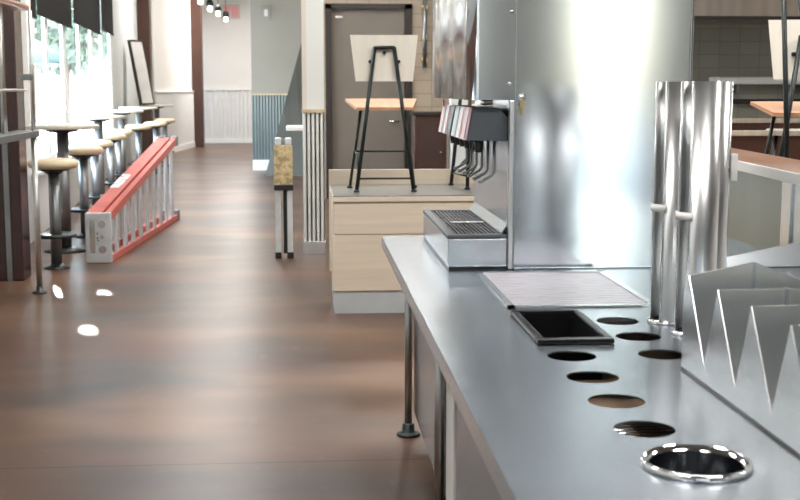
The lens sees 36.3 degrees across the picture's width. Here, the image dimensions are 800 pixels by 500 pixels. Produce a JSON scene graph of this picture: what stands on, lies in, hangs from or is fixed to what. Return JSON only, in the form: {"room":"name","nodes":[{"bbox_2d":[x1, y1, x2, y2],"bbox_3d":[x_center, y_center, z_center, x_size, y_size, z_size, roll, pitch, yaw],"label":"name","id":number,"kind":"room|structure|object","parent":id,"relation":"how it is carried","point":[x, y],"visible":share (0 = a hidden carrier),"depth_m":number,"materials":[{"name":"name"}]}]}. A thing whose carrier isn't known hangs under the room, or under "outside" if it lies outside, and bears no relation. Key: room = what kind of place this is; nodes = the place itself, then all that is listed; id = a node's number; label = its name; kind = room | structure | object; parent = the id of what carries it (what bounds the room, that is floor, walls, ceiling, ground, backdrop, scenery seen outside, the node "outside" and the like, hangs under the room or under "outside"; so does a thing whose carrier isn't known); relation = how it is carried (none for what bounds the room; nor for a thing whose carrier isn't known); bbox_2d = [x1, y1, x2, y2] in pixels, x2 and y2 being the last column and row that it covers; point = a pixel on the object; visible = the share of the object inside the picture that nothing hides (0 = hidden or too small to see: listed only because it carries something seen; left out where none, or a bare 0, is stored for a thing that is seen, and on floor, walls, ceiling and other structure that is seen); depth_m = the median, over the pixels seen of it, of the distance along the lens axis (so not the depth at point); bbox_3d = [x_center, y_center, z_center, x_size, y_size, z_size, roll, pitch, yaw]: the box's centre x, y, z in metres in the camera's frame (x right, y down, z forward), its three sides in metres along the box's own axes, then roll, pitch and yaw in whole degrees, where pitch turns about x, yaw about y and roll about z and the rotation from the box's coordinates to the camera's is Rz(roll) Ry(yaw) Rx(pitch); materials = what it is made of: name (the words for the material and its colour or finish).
{"room":"fast food restaurant","nodes":[
{"label":"fast food restaurant","id":0,"kind":"room"},
{"bbox_2d":[20,0,119,243],"bbox_3d":[-3.300,-1.888,9.663,0.143,4.200,27.979,-1,8,-9],"label":"wall","id":1,"kind":"structure","parent":0,"point":[73,173],"depth_m":15.03,"materials":[{"name":"paint"}]},
{"bbox_2d":[0,0,30,281],"bbox_3d":[-3.154,-1.852,9.388,0.405,4.200,0.275,-1,8,-4],"label":"trim","id":2,"kind":"structure","parent":1,"relation":"attached to","point":[15,255],"depth_m":9.47,"materials":[{"name":"wood"}]},
{"bbox_2d":[30,0,36,18],"bbox_3d":[-3.648,-3.043,12.050,0.075,1.480,0.351,-1,8,-9],"label":"roller shade","id":3,"kind":"object","parent":1,"relation":"attached to","point":[32,2],"visible":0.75,"depth_m":12.13,"materials":[{"name":"grey fabric"}]},
{"bbox_2d":[41,17,66,157],"bbox_3d":[-3.918,-2.298,13.468,0.036,2.690,3.179,-1,8,-9],"label":"window","id":4,"kind":"structure","parent":1,"relation":"in","point":[50,154],"depth_m":13.53,"materials":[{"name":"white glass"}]},
{"bbox_2d":[36,0,72,28],"bbox_3d":[-3.923,-3.305,13.835,0.075,1.430,3.119,-1,8,-9],"label":"roller shade","id":5,"kind":"object","parent":1,"relation":"attached to","point":[58,11],"visible":1,"depth_m":13.95,"materials":[{"name":"grey fabric"}]},
{"bbox_2d":[65,24,93,145],"bbox_3d":[-4.437,-2.746,16.844,0.036,2.690,3.510,-1,8,-9],"label":"window","id":6,"kind":"structure","parent":1,"relation":"in","point":[78,47],"depth_m":16.90,"materials":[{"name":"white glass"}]},
{"bbox_2d":[73,0,101,35],"bbox_3d":[-4.484,-3.835,17.485,0.075,1.340,3.881,-1,8,-9],"label":"roller shade","id":7,"kind":"object","parent":1,"relation":"attached to","point":[86,13],"visible":1,"depth_m":17.53,"materials":[{"name":"grey fabric"}]},
{"bbox_2d":[94,0,112,130],"bbox_3d":[-4.969,-3.206,20.308,0.036,2.690,3.359,-1,8,-9],"label":"window","id":8,"kind":"structure","parent":1,"relation":"in","point":[100,37],"depth_m":20.36,"materials":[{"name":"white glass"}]},
{"bbox_2d":[101,0,113,35],"bbox_3d":[-4.990,-4.322,20.771,0.075,1.240,2.276,-1,8,-9],"label":"roller shade","id":9,"kind":"object","parent":8,"relation":"attached to","point":[106,5],"visible":1,"depth_m":20.77,"materials":[{"name":"grey fabric"}]},
{"bbox_2d":[116,0,138,163],"bbox_3d":[-5.874,-4.371,28.357,0.155,4.200,10.300,-1,8,-4],"label":"wall","id":10,"kind":"structure","parent":0,"point":[126,9],"depth_m":24.66,"materials":[{"name":"paint"}]},
{"bbox_2d":[151,0,194,152],"bbox_3d":[-5.374,-4.429,28.797,0.201,4.200,4.520,0,8,1],"label":"wall","id":11,"kind":"structure","parent":0,"point":[170,19],"depth_m":28.72,"materials":[{"name":"paint"}]},
{"bbox_2d":[136,0,153,152],"bbox_3d":[-5.525,-4.110,26.395,0.290,4.200,0.300,-1,8,-4],"label":"trim","id":12,"kind":"structure","parent":11,"relation":"attached to","point":[144,33],"depth_m":26.23,"materials":[{"name":"brown paint"}]},
{"bbox_2d":[190,0,204,146],"bbox_3d":[-5.170,-4.734,31.095,0.280,4.200,0.300,-1,8,-4],"label":"trim","id":13,"kind":"structure","parent":11,"relation":"attached to","point":[195,8],"depth_m":30.98,"materials":[{"name":"brown paint"}]},
{"bbox_2d":[0,143,433,499],"bbox_3d":[1.368,-0.461,15.321,12.550,0.120,38.200,-1,8,-4],"label":"floor","id":14,"kind":"structure","parent":0,"point":[198,362],"depth_m":6.51,"materials":[{"name":"wood"}]},
{"bbox_2d":[0,0,47,293],"bbox_3d":[-2.537,-0.468,6.814,0.185,2.134,4.260,-1,8,-4],"label":"guard rail","id":15,"kind":"object","parent":14,"relation":"on","point":[5,136],"visible":1,"depth_m":8.77,"materials":[{"name":"metal"}]},
{"bbox_2d":[27,158,78,269],"bbox_3d":[-2.881,-0.306,10.188,0.416,0.924,0.416,-1,8,-4],"label":"bar stool","id":16,"kind":"object","parent":14,"relation":"on","point":[53,167],"visible":0.91,"depth_m":10.14,"materials":[{"name":"beige metal"}]},
{"bbox_2d":[25,124,99,253],"bbox_3d":[-3.100,-0.571,11.259,0.670,1.167,0.670,-1,8,-4],"label":"bar table","id":17,"kind":"object","parent":14,"relation":"on","point":[61,130],"visible":0.84,"depth_m":11.20,"materials":[{"name":"metal"}]},
{"bbox_2d":[68,146,103,237],"bbox_3d":[-3.191,-0.589,12.322,0.416,0.924,0.416,-1,8,-4],"label":"bar stool","id":18,"kind":"object","parent":14,"relation":"on","point":[82,153],"visible":0.77,"depth_m":12.26,"materials":[{"name":"metal"}]},
{"bbox_2d":[76,139,112,205],"bbox_3d":[-3.439,-0.785,13.795,0.416,0.924,0.416,-1,8,-4],"label":"bar stool","id":19,"kind":"object","parent":14,"relation":"on","point":[95,196],"visible":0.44,"depth_m":13.73,"materials":[{"name":"metal"}]},
{"bbox_2d":[70,115,125,193],"bbox_3d":[-3.680,-1.061,14.954,0.670,1.167,0.670,-1,8,-4],"label":"bar table","id":20,"kind":"object","parent":14,"relation":"on","point":[97,119],"visible":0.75,"depth_m":14.86,"materials":[{"name":"metal"}]},
{"bbox_2d":[94,133,126,188],"bbox_3d":[-3.731,-1.046,15.761,0.416,0.924,0.416,-1,8,-4],"label":"bar stool","id":21,"kind":"object","parent":14,"relation":"on","point":[114,137],"visible":0.5,"depth_m":15.70,"materials":[{"name":"metal"}]},
{"bbox_2d":[103,129,132,179],"bbox_3d":[-3.993,-1.254,17.332,0.416,0.924,0.416,-1,8,-4],"label":"bar stool","id":22,"kind":"object","parent":14,"relation":"on","point":[118,145],"visible":0.48,"depth_m":17.27,"materials":[{"name":"metal"}]},
{"bbox_2d":[98,110,143,172],"bbox_3d":[-4.231,-1.544,18.590,0.670,1.167,0.670,-1,8,-4],"label":"bar table","id":23,"kind":"object","parent":14,"relation":"on","point":[121,122],"visible":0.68,"depth_m":18.49,"materials":[{"name":"metal"}]},
{"bbox_2d":[85,136,179,262],"bbox_3d":[-2.626,-0.596,12.254,0.224,0.955,3.634,0,8,-1],"label":"stepladder","id":24,"kind":"object","parent":14,"relation":"on","point":[100,246],"visible":1,"depth_m":11.75,"materials":[{"name":"metal"}]},
{"bbox_2d":[125,124,150,165],"bbox_3d":[-4.215,-1.569,19.701,0.416,0.924,0.416,-1,8,-4],"label":"bar stool","id":25,"kind":"object","parent":14,"relation":"on","point":[137,128],"visible":0.6,"depth_m":19.61,"materials":[{"name":"metal"}]},
{"bbox_2d":[119,107,157,153],"bbox_3d":[-4.627,-1.949,21.642,0.670,1.167,0.670,-1,8,-4],"label":"bar table","id":26,"kind":"object","parent":14,"relation":"on","point":[138,115],"visible":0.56,"depth_m":21.42,"materials":[{"name":"metal"}]},
{"bbox_2d":[144,121,166,173],"bbox_3d":[-4.275,-1.793,21.387,0.416,0.924,0.416,-1,8,-4],"label":"bar stool","id":27,"kind":"object","parent":14,"relation":"on","point":[155,125],"visible":0.49,"depth_m":21.25,"materials":[{"name":"metal"}]},
{"bbox_2d":[140,104,173,162],"bbox_3d":[-4.931,-2.369,24.801,0.670,1.167,0.670,-1,8,-4],"label":"bar table","id":28,"kind":"object","parent":14,"relation":"on","point":[156,111],"visible":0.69,"depth_m":24.70,"materials":[{"name":"metal"}]},
{"bbox_2d":[127,40,154,104],"bbox_3d":[-5.175,-3.544,24.378,0.312,1.288,0.450,3,8,21],"label":"leaning board","id":29,"kind":"object","parent":28,"relation":"on","point":[136,47],"visible":1,"depth_m":24.33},
{"bbox_2d":[154,118,175,165],"bbox_3d":[-4.532,-2.081,23.555,0.416,0.924,0.416,-1,8,-4],"label":"bar stool","id":30,"kind":"object","parent":14,"relation":"on","point":[168,120],"visible":0.49,"depth_m":23.46,"materials":[{"name":"metal"}]},
{"bbox_2d":[274,137,293,258],"bbox_3d":[-1.028,-0.460,10.794,0.170,1.070,0.105,-1,8,-4],"label":"step stool","id":31,"kind":"object","parent":14,"relation":"on","point":[283,160],"visible":1,"depth_m":10.76,"materials":[{"name":"metal"}]},
{"bbox_2d":[265,44,302,175],"bbox_3d":[-2.010,-2.441,21.192,0.680,2.260,0.690,-1,8,-4],"label":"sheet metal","id":32,"kind":"object","parent":14,"relation":"on","point":[292,114],"visible":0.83,"depth_m":21.12,"materials":[{"name":"grey metal"}]},
{"bbox_2d":[286,125,302,130],"bbox_3d":[-1.081,-0.870,13.864,0.405,1.075,0.500,-1,8,-4],"label":"side table","id":33,"kind":"object","parent":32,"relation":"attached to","point":[288,127],"visible":0.24,"depth_m":13.54,"materials":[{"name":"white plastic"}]},
{"bbox_2d":[329,169,473,313],"bbox_3d":[0.560,-0.093,8.655,2.104,0.905,0.961,-1,8,-4],"label":"cabinet","id":34,"kind":"object","parent":14,"relation":"on","point":[364,280],"visible":0.38,"depth_m":8.15,"materials":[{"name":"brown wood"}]},
{"bbox_2d":[345,35,417,191],"bbox_3d":[-0.118,-0.955,8.515,0.516,1.066,0.478,-1,8,-4],"label":"counter chair","id":35,"kind":"object","parent":34,"relation":"on","point":[375,57],"visible":1,"depth_m":8.34,"materials":[{"name":"white wood"}]},
{"bbox_2d":[448,99,474,189],"bbox_3d":[0.637,-0.986,8.749,0.478,1.066,0.516,-2,8,-14],"label":"counter chair","id":36,"kind":"object","parent":34,"relation":"on","point":[453,172],"visible":0.23,"depth_m":8.80,"materials":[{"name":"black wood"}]},
{"bbox_2d":[409,111,446,168],"bbox_3d":[0.367,-1.163,15.593,0.450,1.200,0.565,-1,8,-4],"label":"cabinet","id":37,"kind":"object","parent":14,"relation":"on","point":[428,145],"visible":0.49,"depth_m":15.32,"materials":[{"name":"brown paint"}]},
{"bbox_2d":[382,236,799,499],"bbox_3d":[0.848,0.602,3.246,1.530,0.952,4.330,-1,8,-4],"label":"countertop","id":38,"kind":"structure","parent":14,"relation":"on","point":[498,417],"depth_m":2.71,"materials":[{"name":"metal"}]},
{"bbox_2d":[423,202,506,269],"bbox_3d":[0.240,-0.070,4.739,0.218,0.160,0.905,-1,8,-4],"label":"drip tray","id":39,"kind":"object","parent":38,"relation":"on","point":[473,238],"visible":1,"depth_m":4.36,"materials":[{"name":"metal"}]},
{"bbox_2d":[510,309,614,379],"bbox_3d":[0.425,0.250,3.259,0.196,0.112,0.420,-1,8,-4],"label":"pan","id":40,"kind":"object","parent":38,"relation":"in","point":[545,326],"visible":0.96,"depth_m":3.31,"materials":[{"name":"black metal"}]},
{"bbox_2d":[476,270,649,324],"bbox_3d":[0.510,0.150,3.904,0.446,0.065,0.684,-1,8,-4],"label":"cutting board","id":41,"kind":"object","parent":38,"relation":"in","point":[582,288],"visible":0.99,"depth_m":3.84,"materials":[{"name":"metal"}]},
{"bbox_2d":[432,0,694,268],"bbox_3d":[0.579,-0.699,4.816,0.795,1.383,1.225,-1,8,-4],"label":"dispenser","id":42,"kind":"object","parent":38,"relation":"on","point":[560,126],"visible":0.98,"depth_m":4.26,"materials":[{"name":"metal"}]},
{"bbox_2d":[646,81,680,324],"bbox_3d":[0.737,-0.127,3.307,0.120,0.652,0.120,-1,8,-4],"label":"tube","id":43,"kind":"object","parent":38,"relation":"on","point":[664,205],"visible":0.58,"depth_m":3.29,"materials":[{"name":"metal"}]},
{"bbox_2d":[639,444,753,482],"bbox_3d":[0.502,0.447,2.079,0.189,0.187,0.189,-1,8,-4],"label":"steel canister","id":44,"kind":"object","parent":38,"relation":"in","point":[682,462],"visible":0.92,"depth_m":2.13,"materials":[{"name":"silver metal"}]},
{"bbox_2d":[671,81,722,335],"bbox_3d":[0.768,-0.106,3.143,0.120,0.652,0.120,-1,8,-4],"label":"tube","id":45,"kind":"object","parent":38,"relation":"on","point":[697,213],"visible":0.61,"depth_m":3.10,"materials":[{"name":"metal"}]},
{"bbox_2d":[717,82,737,268],"bbox_3d":[0.857,-0.138,3.386,0.120,0.652,0.120,-6,9,-37],"label":"tube","id":46,"kind":"object","parent":38,"relation":"on","point":[728,161],"visible":0.28,"depth_m":3.34,"materials":[{"name":"metal"}]},
{"bbox_2d":[681,261,799,456],"bbox_3d":[0.855,0.240,2.067,0.320,0.250,1.440,-1,8,-4],"label":"organizer","id":47,"kind":"object","parent":38,"relation":"on","point":[741,324],"visible":1,"depth_m":2.52,"materials":[{"name":"metal"}]},
{"bbox_2d":[728,148,799,248],"bbox_3d":[1.712,0.150,5.834,0.304,1.167,2.600,0,8,0],"label":"bar","id":48,"kind":"object","parent":14,"relation":"on","point":[764,199],"visible":0.23,"depth_m":5.40,"materials":[{"name":"beige wood"}]},
{"bbox_2d":[731,130,799,159],"bbox_3d":[3.291,-0.560,11.434,1.520,1.100,0.550,-1,8,-4],"label":"bench","id":49,"kind":"object","parent":14,"relation":"on","point":[748,140],"visible":0.1,"depth_m":11.56,"materials":[{"name":"brown paint"}]},
{"bbox_2d":[732,118,799,129],"bbox_3d":[3.978,-0.874,13.570,1.620,1.160,0.550,-1,8,-4],"label":"bench","id":50,"kind":"object","parent":14,"relation":"on","point":[737,123],"visible":0.1,"depth_m":13.68,"materials":[{"name":"brown paint"}]},
{"bbox_2d":[750,20,799,156],"bbox_3d":[2.208,-0.708,6.652,0.516,1.066,0.478,1,8,8],"label":"counter chair","id":51,"kind":"object","parent":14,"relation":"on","point":[775,109],"visible":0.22,"depth_m":6.50,"materials":[{"name":"white wood"}]},
{"bbox_2d":[765,128,799,155],"bbox_3d":[2.417,-0.493,7.354,0.440,0.460,0.400,2,8,15],"label":"stool","id":52,"kind":"object","parent":14,"relation":"on","point":[776,132],"visible":0.24,"depth_m":7.21,"materials":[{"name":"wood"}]},
{"bbox_2d":[781,0,799,157],"bbox_3d":[2.145,-0.802,6.258,0.445,1.356,0.058,-1,8,-4],"label":"stand","id":53,"kind":"object","parent":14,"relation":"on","point":[783,2],"visible":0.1,"depth_m":6.23,"materials":[{"name":"metal"}]},
{"bbox_2d":[202,0,252,142],"bbox_3d":[-0.077,-5.091,33.782,12.550,4.200,0.270,-1,8,-4],"label":"wall","id":54,"kind":"structure","parent":0,"point":[227,77],"depth_m":33.39,"materials":[{"name":"white paint"}]},
{"bbox_2d":[221,4,239,18],"bbox_3d":[-4.600,-6.479,33.138,0.500,0.380,0.070,-1,8,-4],"label":"wall sign","id":55,"kind":"object","parent":54,"relation":"attached to","point":[233,10],"visible":0.97,"depth_m":33.11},
{"bbox_2d":[250,0,300,169],"bbox_3d":[-1.851,-4.311,27.906,2.590,4.200,11.420,-1,8,-4],"label":"wall","id":56,"kind":"structure","parent":0,"point":[275,42],"depth_m":22.29,"materials":[{"name":"grey paint"}]},
{"bbox_2d":[261,6,270,19],"bbox_3d":[-2.430,-4.297,22.127,0.161,0.232,0.056,-1,8,-4],"label":"light switch","id":57,"kind":"object","parent":56,"relation":"attached to","point":[265,10],"visible":1,"depth_m":22.10,"materials":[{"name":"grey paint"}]},
{"bbox_2d":[301,0,325,254],"bbox_3d":[-0.785,-2.056,10.926,0.206,4.200,0.242,-1,8,-4],"label":"pillar","id":58,"kind":"structure","parent":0,"point":[312,29],"depth_m":10.95,"materials":[{"name":"paint"}]},
{"bbox_2d":[323,0,448,198],"bbox_3d":[-0.452,-3.189,19.457,1.800,4.200,6.030,-1,8,-4],"label":"wall","id":59,"kind":"structure","parent":0,"point":[423,76],"depth_m":16.54,"materials":[{"name":"beige tile"}]},
{"bbox_2d":[325,3,411,198],"bbox_3d":[-0.426,-2.016,16.625,1.171,2.620,0.220,-1,8,-4],"label":"door","id":60,"kind":"structure","parent":59,"relation":"in","point":[384,131],"depth_m":16.56,"materials":[{"name":"wood"}]},
{"bbox_2d":[421,0,427,66],"bbox_3d":[0.330,-2.956,16.448,0.080,0.970,0.100,-1,8,-4],"label":"pipe","id":61,"kind":"object","parent":59,"relation":"attached to","point":[424,6],"visible":1,"depth_m":16.41,"materials":[{"name":"metal"}]},
{"bbox_2d":[449,99,467,168],"bbox_3d":[0.737,-2.625,15.213,0.220,4.200,0.250,-1,8,-4],"label":"trim","id":62,"kind":"structure","parent":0,"point":[460,154],"depth_m":15.28,"materials":[{"name":"paint"}]},
{"bbox_2d":[470,24,799,167],"bbox_3d":[4.033,-2.848,16.889,6.750,4.200,0.180,-1,8,-4],"label":"wall","id":63,"kind":"structure","parent":0,"point":[719,50],"depth_m":16.87,"materials":[{"name":"grey tile"}]},
{"bbox_2d":[709,77,799,92],"bbox_3d":[5.475,-2.270,16.794,2.400,0.220,0.360,-1,8,-4],"label":"wall shelf","id":64,"kind":"object","parent":63,"relation":"attached to","point":[736,81],"visible":0.53,"depth_m":16.57,"materials":[{"name":"grey metal"}]},
{"bbox_2d":[733,99,799,103],"bbox_3d":[4.719,-2.054,16.870,3.600,0.070,0.170,-1,8,-4],"label":"rail","id":65,"kind":"object","parent":63,"relation":"attached to","point":[735,101],"visible":0.29,"depth_m":16.79,"materials":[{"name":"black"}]},
{"bbox_2d":[613,423,674,437],"bbox_3d":[0.502,0.438,2.636,0.190,0.118,0.209,-1,8,-4],"label":"hole","id":66,"kind":"object","parent":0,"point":[644,430],"visible":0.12,"depth_m":2.60,"materials":[{"name":"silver metal"}]},
{"bbox_3d":[1.368,-4.743,14.752,12.550,0.120,38.200,-1,8,-4],"label":"ceiling","id":67,"kind":"structure","parent":0,"visible":0},
{"bbox_2d":[206,0,213,11],"bbox_3d":[-3.643,-5.189,23.311,0.150,1.250,0.150,-1,8,-4],"label":"pendant lamp","id":68,"kind":"object","parent":67,"relation":"hanging from","point":[209,3],"visible":1,"depth_m":23.33,"materials":[{"name":"white glass"}]},
{"bbox_2d":[206,0,213,5],"bbox_3d":[-3.643,-4.738,23.371,0.150,0.140,0.150,-1,8,-4],"label":"socket","id":69,"kind":"object","parent":68,"relation":"attached to","point":[209,2],"depth_m":23.32,"materials":[{"name":"metal"}]},
{"bbox_2d":[214,4,221,15],"bbox_3d":[-3.707,-5.386,24.798,0.150,1.250,0.150,-1,8,-4],"label":"pendant lamp","id":70,"kind":"object","parent":67,"relation":"hanging from","point":[217,8],"visible":1,"depth_m":24.82,"materials":[{"name":"white glass"}]},
{"bbox_2d":[214,4,221,10],"bbox_3d":[-3.707,-4.935,24.858,0.150,0.140,0.150,-1,8,-4],"label":"socket","id":71,"kind":"object","parent":70,"relation":"attached to","point":[217,7],"depth_m":24.81,"materials":[{"name":"metal"}]},
{"bbox_2d":[222,0,228,21],"bbox_3d":[-3.847,-5.662,26.875,0.150,1.250,0.150,-1,8,-4],"label":"pendant lamp","id":72,"kind":"object","parent":67,"relation":"hanging from","point":[225,14],"visible":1,"depth_m":26.90,"materials":[{"name":"white glass"}]},
{"bbox_2d":[222,11,228,16],"bbox_3d":[-3.847,-5.211,26.935,0.150,0.140,0.150,-1,8,-4],"label":"socket","id":73,"kind":"object","parent":72,"relation":"attached to","point":[225,14],"depth_m":26.89,"materials":[{"name":"metal"}]},
{"bbox_2d":[694,0,799,24],"bbox_3d":[4.200,-3.839,15.541,5.600,1.880,1.910,-1,8,-4],"label":"exhaust hood","id":74,"kind":"object","parent":67,"relation":"hanging from","point":[705,11],"visible":0.42,"depth_m":14.71,"materials":[{"name":"metal"}]},
{"label":"outside","id":75,"kind":"structure","parent":0,"visible":0},
{"bbox_2d":[37,126,109,158],"bbox_3d":[-1.142,-0.259,15.053,120.000,0.150,150.000,-1,8,-4],"label":"ground","id":76,"kind":"structure","parent":75,"point":[74,137],"depth_m":39.43,"materials":[{"name":"white"}]},
{"bbox_2d":[26,0,37,149],"bbox_3d":[-9.854,-10.052,31.877,7.816,14.846,6.909,-7,10,-41],"label":"street tree","id":77,"kind":"object","parent":76,"relation":"on","point":[27,1],"visible":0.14,"depth_m":32.34,"materials":[{"name":"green plant"}]},
{"bbox_2d":[27,36,69,64],"bbox_3d":[-7.048,-2.602,21.875,2.125,2.700,2.125,2,8,18],"label":"patio umbrella","id":78,"kind":"object","parent":76,"relation":"on","point":[53,56],"visible":0.12,"depth_m":21.46,"materials":[{"name":"teal fabric"}]},
{"bbox_2d":[35,1,73,70],"bbox_3d":[-11.451,-5.585,34.839,4.110,5.213,4.071,-1,8,-4],"label":"street tree","id":79,"kind":"object","parent":76,"relation":"on","point":[52,29],"visible":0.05,"depth_m":34.67,"materials":[{"name":"green plant"}]},
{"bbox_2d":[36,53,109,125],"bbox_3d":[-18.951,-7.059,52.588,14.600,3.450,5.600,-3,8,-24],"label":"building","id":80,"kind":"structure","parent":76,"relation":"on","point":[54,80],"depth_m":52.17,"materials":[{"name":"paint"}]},
{"bbox_2d":[39,0,107,123],"bbox_3d":[-12.498,-7.268,45.709,4.462,5.686,4.391,-1,8,-4],"label":"street tree","id":81,"kind":"object","parent":76,"relation":"on","point":[71,50],"visible":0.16,"depth_m":45.25,"materials":[{"name":"green plant"}]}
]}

